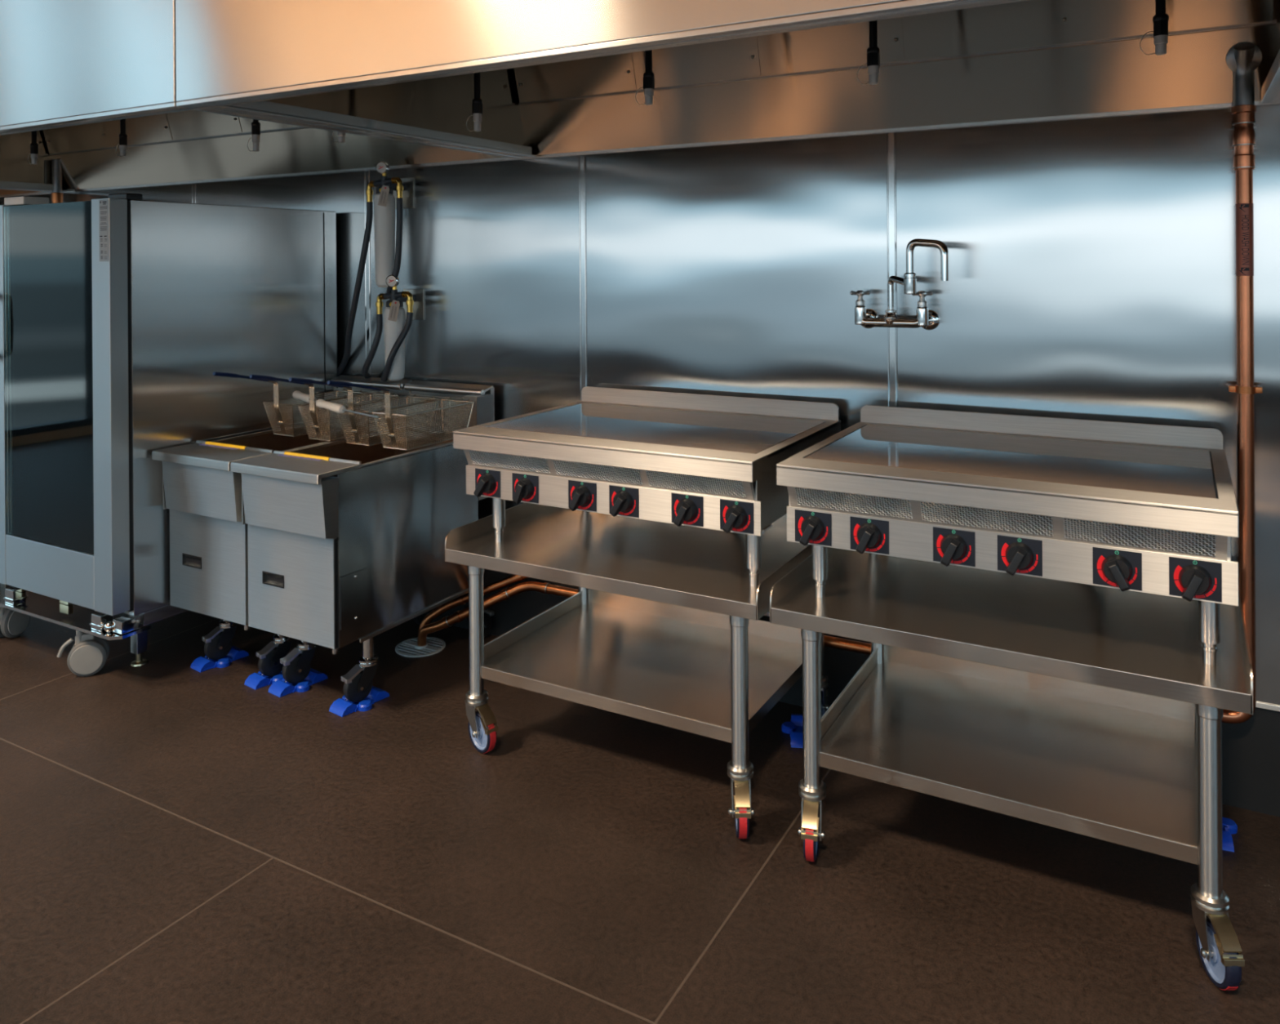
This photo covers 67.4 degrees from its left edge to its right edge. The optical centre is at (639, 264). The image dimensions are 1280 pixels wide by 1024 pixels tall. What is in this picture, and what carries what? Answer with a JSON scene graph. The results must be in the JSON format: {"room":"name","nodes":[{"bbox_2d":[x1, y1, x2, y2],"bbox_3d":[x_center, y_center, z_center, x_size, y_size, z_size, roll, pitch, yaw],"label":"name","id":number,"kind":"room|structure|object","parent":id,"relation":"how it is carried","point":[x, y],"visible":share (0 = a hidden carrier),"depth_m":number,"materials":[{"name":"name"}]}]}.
{"room":"commercial kitchen","nodes":[
{"label":"commercial kitchen","id":0,"kind":"room"},
{"bbox_2d":[0,609,1279,1023],"bbox_3d":[-1.897,1.664,0.865,13.900,0.200,7.250,0,0,29],"label":"floor","id":1,"kind":"structure","parent":0,"point":[180,843],"depth_m":2.42,"materials":[{"name":"brown tile"}]},
{"bbox_2d":[0,583,151,676],"bbox_3d":[-2.361,1.430,3.843,1.170,0.268,0.212,0,0,29],"label":"trolley","id":2,"kind":"object","parent":1,"relation":"on","point":[90,652],"visible":0.99,"depth_m":3.66,"materials":[{"name":"silver metal"}]},
{"bbox_2d":[0,192,337,666],"bbox_3d":[-2.194,0.646,4.195,1.224,1.832,1.140,0,0,29],"label":"oven","id":3,"kind":"object","parent":1,"relation":"on","point":[119,313],"visible":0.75,"depth_m":3.68,"materials":[{"name":"white metal"}]},
{"bbox_2d":[190,645,248,672],"bbox_3d":[-1.651,1.544,3.772,0.139,0.030,0.209,0,0,29],"label":"lock","id":4,"kind":"object","parent":1,"relation":"on","point":[202,664],"visible":0.76,"depth_m":3.72,"materials":[{"name":"blue plastic"}]},
{"bbox_2d":[244,670,283,689],"bbox_3d":[-1.380,1.543,3.619,0.139,0.030,0.209,0,0,29],"label":"lock","id":5,"kind":"object","parent":1,"relation":"on","point":[255,681],"visible":0.48,"depth_m":3.56,"materials":[{"name":"blue plastic"}]},
{"bbox_2d":[151,374,412,676],"bbox_3d":[-1.394,1.026,3.891,0.436,1.040,0.959,0,0,29],"label":"fryer","id":6,"kind":"object","parent":1,"relation":"on","point":[209,539],"visible":0.44,"depth_m":3.55,"materials":[{"name":"grey metal"}]},
{"bbox_2d":[213,371,364,436],"bbox_3d":[-1.425,0.547,3.904,0.171,0.292,0.701,0,0,29],"label":"basket","id":7,"kind":"object","parent":6,"relation":"in","point":[302,431],"visible":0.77,"depth_m":3.88,"materials":[{"name":"silver metal"}]},
{"bbox_2d":[249,374,399,441],"bbox_3d":[-1.247,0.546,3.803,0.171,0.292,0.701,0,0,29],"label":"basket","id":8,"kind":"object","parent":6,"relation":"in","point":[340,434],"visible":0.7,"depth_m":3.79,"materials":[{"name":"silver metal"}]},
{"bbox_2d":[292,390,316,403],"bbox_3d":[-1.274,0.532,3.779,0.034,0.039,0.383,0,0,-44],"label":"brush","id":9,"kind":"object","parent":8,"relation":"on","point":[296,394],"visible":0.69,"depth_m":3.85,"materials":[{"name":"white plastic"}]},
{"bbox_2d":[267,667,328,697],"bbox_3d":[-1.266,1.542,3.555,0.139,0.030,0.209,0,0,29],"label":"lock","id":10,"kind":"object","parent":1,"relation":"on","point":[280,688],"visible":0.78,"depth_m":3.50,"materials":[{"name":"blue plastic"}]},
{"bbox_2d":[328,685,389,716],"bbox_3d":[-0.995,1.540,3.402,0.139,0.030,0.209,0,0,29],"label":"lock","id":11,"kind":"object","parent":1,"relation":"on","point":[342,707],"visible":0.8,"depth_m":3.35,"materials":[{"name":"blue plastic"}]},
{"bbox_2d":[230,380,494,702],"bbox_3d":[-1.005,1.023,3.672,0.444,1.040,0.959,0,0,29],"label":"fryer","id":12,"kind":"object","parent":1,"relation":"on","point":[346,541],"visible":0.82,"depth_m":3.38,"materials":[{"name":"grey metal"}]},
{"bbox_2d":[288,377,437,445],"bbox_3d":[-1.066,0.545,3.701,0.171,0.292,0.701,0,0,29],"label":"basket","id":13,"kind":"object","parent":12,"relation":"in","point":[374,440],"visible":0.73,"depth_m":3.69,"materials":[{"name":"silver metal"}]},
{"bbox_2d":[315,399,379,417],"bbox_3d":[-1.097,0.537,3.570,0.427,0.036,0.041,0,0,45],"label":"brush","id":14,"kind":"object","parent":13,"relation":"on","point":[339,408],"visible":1,"depth_m":3.59,"materials":[{"name":"white plastic"}]},
{"bbox_2d":[327,380,474,450],"bbox_3d":[-0.900,0.544,3.608,0.171,0.292,0.701,0,0,29],"label":"basket","id":15,"kind":"object","parent":12,"relation":"in","point":[422,441],"visible":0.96,"depth_m":3.65,"materials":[{"name":"silver metal"}]},
{"bbox_2d":[395,636,445,657],"bbox_3d":[-0.891,1.547,3.898,0.200,0.014,0.200,0,0,29],"label":"floor drain","id":16,"kind":"object","parent":1,"relation":"on","point":[408,647],"visible":0.93,"depth_m":3.88,"materials":[{"name":"silver metal"}]},
{"bbox_2d":[417,574,528,633],"bbox_3d":[-0.648,1.382,3.898,0.532,0.330,0.052,0,0,9],"label":"pipe","id":17,"kind":"object","parent":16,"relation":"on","point":[463,599],"visible":0.62,"depth_m":3.90,"materials":[{"name":"brown metal"}]},
{"bbox_2d":[417,581,871,654],"bbox_3d":[0.354,1.395,3.376,2.718,0.293,0.182,0,0,26],"label":"pipe","id":18,"kind":"object","parent":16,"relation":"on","point":[545,588],"visible":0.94,"depth_m":3.83,"materials":[{"name":"metal"}]},
{"bbox_2d":[444,502,829,838],"bbox_3d":[0.025,1.203,3.145,1.080,0.692,0.822,0,0,29],"label":"stand","id":19,"kind":"object","parent":1,"relation":"on","point":[662,625],"visible":0.82,"depth_m":3.05,"materials":[{"name":"white metal"}]},
{"bbox_2d":[444,502,811,620],"bbox_3d":[0.023,0.904,3.144,1.080,0.094,0.737,0,0,29],"label":"shelf","id":20,"kind":"object","parent":19,"relation":"attached to","point":[705,569],"depth_m":3.01,"materials":[{"name":"silver metal"}]},
{"bbox_2d":[481,588,802,742],"bbox_3d":[0.032,1.273,3.143,0.918,0.092,0.658,0,0,29],"label":"shelf","id":21,"kind":"object","parent":19,"relation":"attached to","point":[668,664],"depth_m":3.10,"materials":[{"name":"silver metal"}]},
{"bbox_2d":[453,386,840,586],"bbox_3d":[0.040,0.690,3.150,1.033,0.437,0.766,0,0,29],"label":"griddle","id":22,"kind":"object","parent":19,"relation":"on","point":[709,461],"visible":0.96,"depth_m":2.92,"materials":[{"name":"silver metal"}]},
{"bbox_2d":[781,712,803,747],"bbox_3d":[0.536,1.530,3.166,0.141,0.030,0.214,0,0,29],"label":"lock","id":23,"kind":"object","parent":1,"relation":"on","point":[794,727],"visible":0.48,"depth_m":3.17,"materials":[{"name":"blue plastic"}]},
{"bbox_2d":[769,546,1253,990],"bbox_3d":[0.996,1.197,2.596,1.086,0.692,0.826,0,0,29],"label":"stand","id":24,"kind":"object","parent":1,"relation":"on","point":[1094,711],"visible":0.98,"depth_m":2.47,"materials":[{"name":"white metal"}]},
{"bbox_2d":[776,404,1239,665],"bbox_3d":[0.996,0.683,2.600,1.033,0.440,0.766,0,0,29],"label":"griddle","id":25,"kind":"object","parent":24,"relation":"on","point":[1138,507],"visible":1,"depth_m":2.37,"materials":[{"name":"silver metal"}]},
{"bbox_2d":[819,644,1197,864],"bbox_3d":[1.004,1.267,2.595,0.902,0.092,0.658,0,0,29],"label":"shelf","id":26,"kind":"object","parent":24,"relation":"attached to","point":[1109,764],"depth_m":2.54,"materials":[{"name":"silver metal"}]},
{"bbox_2d":[769,546,1253,715],"bbox_3d":[0.994,0.898,2.597,1.080,0.094,0.737,0,0,29],"label":"shelf","id":27,"kind":"object","parent":24,"relation":"attached to","point":[1147,643],"depth_m":2.43,"materials":[{"name":"silver metal"}]},
{"bbox_2d":[1222,817,1237,852],"bbox_3d":[1.552,1.524,2.623,0.138,0.030,0.210,0,0,29],"label":"lock","id":28,"kind":"object","parent":1,"relation":"on","point":[1229,826],"visible":0.34,"depth_m":2.55,"materials":[{"name":"blue plastic"}]},
{"bbox_2d":[0,0,1279,706],"bbox_3d":[-0.209,-1.053,3.889,13.500,4.595,0.200,0,0,29],"label":"wall","id":29,"kind":"structure","parent":0,"point":[1092,260],"depth_m":3.25,"materials":[{"name":"grey metal"}]},
{"bbox_2d":[0,188,51,195],"bbox_3d":[-4.941,-0.913,5.527,2.847,1.035,1.572,0,0,29],"label":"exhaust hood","id":30,"kind":"object","parent":29,"relation":"attached to","point":[2,191],"visible":0.06,"depth_m":5.70,"materials":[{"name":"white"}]},
{"bbox_2d":[51,159,63,203],"bbox_3d":[-3.297,-0.411,5.431,0.060,0.360,0.060,0,0,29],"label":"drain pipe","id":31,"kind":"object","parent":29,"relation":"attached to","point":[57,195],"visible":0.71,"depth_m":5.41,"materials":[{"name":"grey metal"}]},
{"bbox_2d":[191,182,196,203],"bbox_3d":[-2.296,0.415,4.954,0.031,1.674,0.006,0,0,29],"label":"trim","id":32,"kind":"structure","parent":29,"relation":"attached to","point":[193,184],"depth_m":4.96,"materials":[{"name":"grey metal"}]},
{"bbox_2d":[0,0,521,191],"bbox_3d":[-2.273,-0.929,4.024,3.272,1.035,1.572,0,0,29],"label":"exhaust hood","id":33,"kind":"object","parent":29,"relation":"attached to","point":[70,70],"visible":0.53,"depth_m":3.29,"materials":[{"name":"white metal"}]},
{"bbox_2d":[27,130,38,164],"bbox_3d":[-2.810,-0.941,4.430,0.058,0.955,0.033,0,0,3],"label":"nozzle","id":34,"kind":"object","parent":33,"relation":"attached to","point":[33,145],"visible":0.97,"depth_m":4.42,"materials":[{"name":"black plastic"}]},
{"bbox_2d":[115,118,127,155],"bbox_3d":[-2.222,-0.943,4.099,0.058,0.959,0.033,0,0,3],"label":"nozzle","id":35,"kind":"object","parent":33,"relation":"attached to","point":[122,136],"visible":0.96,"depth_m":4.09,"materials":[{"name":"black plastic"}]},
{"bbox_2d":[247,119,260,151],"bbox_3d":[-1.490,-0.931,3.687,0.058,0.992,0.033,0,0,3],"label":"nozzle","id":36,"kind":"object","parent":33,"relation":"attached to","point":[255,125],"visible":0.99,"depth_m":3.68,"materials":[{"name":"black plastic"}]},
{"bbox_2d":[332,131,345,142],"bbox_3d":[-1.092,-0.935,3.462,0.058,0.989,0.033,0,0,3],"label":"nozzle","id":37,"kind":"object","parent":33,"relation":"attached to","point":[341,135],"visible":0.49,"depth_m":3.45,"materials":[{"name":"black plastic"}]},
{"bbox_2d":[364,170,371,377],"bbox_3d":[-1.234,0.409,4.356,0.031,1.674,0.006,0,0,29],"label":"trim","id":38,"kind":"structure","parent":29,"relation":"attached to","point":[366,173],"depth_m":4.36,"materials":[{"name":"grey metal"}]},
{"bbox_2d":[337,161,413,376],"bbox_3d":[-1.241,0.060,4.265,0.542,1.009,0.165,0,0,29],"label":"water filter","id":39,"kind":"object","parent":29,"relation":"attached to","point":[387,258],"visible":0.96,"depth_m":4.14,"materials":[{"name":"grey plastic"}]},
{"bbox_2d":[361,275,424,381],"bbox_3d":[-1.117,0.341,4.190,0.364,0.590,0.177,0,0,29],"label":"water filter","id":40,"kind":"object","parent":29,"relation":"attached to","point":[397,319],"visible":0.94,"depth_m":4.11,"materials":[{"name":"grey plastic"}]},
{"bbox_2d":[578,154,586,400],"bbox_3d":[-0.223,0.403,3.787,0.031,1.674,0.006,0,0,29],"label":"trim","id":41,"kind":"structure","parent":29,"relation":"attached to","point":[582,179],"depth_m":3.79,"materials":[{"name":"grey metal"}]},
{"bbox_2d":[0,101,1279,196],"bbox_3d":[-0.258,-0.440,3.797,13.500,0.016,0.012,0,0,29],"label":"trim","id":42,"kind":"structure","parent":29,"relation":"attached to","point":[1256,103],"depth_m":3.42,"materials":[{"name":"white metal"}]},
{"bbox_2d":[581,386,839,420],"bbox_3d":[0.222,0.500,3.475,1.024,0.060,0.012,0,0,29],"label":"backsplash","id":43,"kind":"structure","parent":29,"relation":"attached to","point":[770,406],"depth_m":3.44,"materials":[{"name":"silver metal"}]},
{"bbox_2d":[175,0,1279,157],"bbox_3d":[0.271,-0.945,2.591,2.560,1.035,1.572,0,0,29],"label":"exhaust hood","id":44,"kind":"object","parent":29,"relation":"attached to","point":[557,76],"visible":1,"depth_m":2.83,"materials":[{"name":"white metal"}]},
{"bbox_2d":[466,71,482,131],"bbox_3d":[-0.550,-0.935,3.157,0.058,0.994,0.033,0,0,3],"label":"nozzle","id":45,"kind":"object","parent":44,"relation":"attached to","point":[477,105],"visible":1,"depth_m":3.15,"materials":[{"name":"black plastic"}]},
{"bbox_2d":[635,49,654,105],"bbox_3d":[0.011,-0.954,2.841,0.058,0.963,0.033,0,0,3],"label":"nozzle","id":46,"kind":"object","parent":44,"relation":"attached to","point":[648,86],"visible":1,"depth_m":2.83,"materials":[{"name":"black plastic"}]},
{"bbox_2d":[857,20,879,84],"bbox_3d":[0.596,-0.956,2.512,0.058,0.967,0.033,0,0,3],"label":"nozzle","id":47,"kind":"object","parent":44,"relation":"attached to","point":[873,64],"visible":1,"depth_m":2.50,"materials":[{"name":"black plastic"}]},
{"bbox_2d":[1139,0,1168,54],"bbox_3d":[1.172,-0.961,2.187,0.058,0.964,0.033,0,0,3],"label":"nozzle","id":48,"kind":"object","parent":44,"relation":"attached to","point":[1160,20],"visible":1,"depth_m":2.18,"materials":[{"name":"black plastic"}]},
{"bbox_2d":[431,568,1279,817],"bbox_3d":[-0.192,1.399,3.894,13.500,0.300,0.196,0,0,29],"label":"baseboard","id":49,"kind":"structure","parent":29,"relation":"attached to","point":[1251,748],"depth_m":2.73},
{"bbox_2d":[886,132,897,406],"bbox_3d":[0.839,0.396,3.188,0.031,1.674,0.006,0,0,29],"label":"trim","id":50,"kind":"structure","parent":29,"relation":"attached to","point":[891,136],"depth_m":3.19,"materials":[{"name":"grey metal"}]},
{"bbox_2d":[849,238,948,329],"bbox_3d":[0.832,0.067,3.063,0.340,0.294,0.226,0,0,29],"label":"faucet","id":51,"kind":"object","parent":29,"relation":"attached to","point":[928,319],"visible":1,"depth_m":3.05,"materials":[{"name":"silver metal"}]},
{"bbox_2d":[854,305,939,329],"bbox_3d":[0.827,0.174,3.129,0.266,0.081,0.116,0,0,29],"label":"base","id":52,"kind":"object","parent":51,"relation":"on","point":[928,319],"depth_m":3.10,"materials":[{"name":"silver metal"}]},
{"bbox_2d":[764,611,1279,711],"bbox_3d":[-0.245,1.245,3.802,13.500,0.015,0.006,0,0,29],"label":"trim","id":53,"kind":"structure","parent":29,"relation":"attached to","point":[1259,704],"depth_m":2.68,"materials":[{"name":"white metal"}]},
{"bbox_2d":[860,404,1222,449],"bbox_3d":[1.177,0.491,2.925,1.024,0.060,0.012,0,0,29],"label":"backsplash","id":54,"kind":"structure","parent":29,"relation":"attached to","point":[1127,432],"depth_m":2.89,"materials":[{"name":"silver metal"}]},
{"bbox_2d":[1222,42,1262,724],"bbox_3d":[1.628,0.334,2.682,0.192,1.890,0.110,0,0,29],"label":"drain pipe","id":55,"kind":"object","parent":29,"relation":"attached to","point":[1242,59],"visible":0.89,"depth_m":2.64,"materials":[{"name":"orange metal"}]},
{"bbox_2d":[1226,42,1262,106],"bbox_3d":[1.662,-0.522,2.642,0.072,0.177,0.073,0,0,-15],"label":"outlet","id":56,"kind":"object","parent":55,"relation":"attached to","point":[1242,59],"depth_m":2.63,"materials":[{"name":"silver metal"}]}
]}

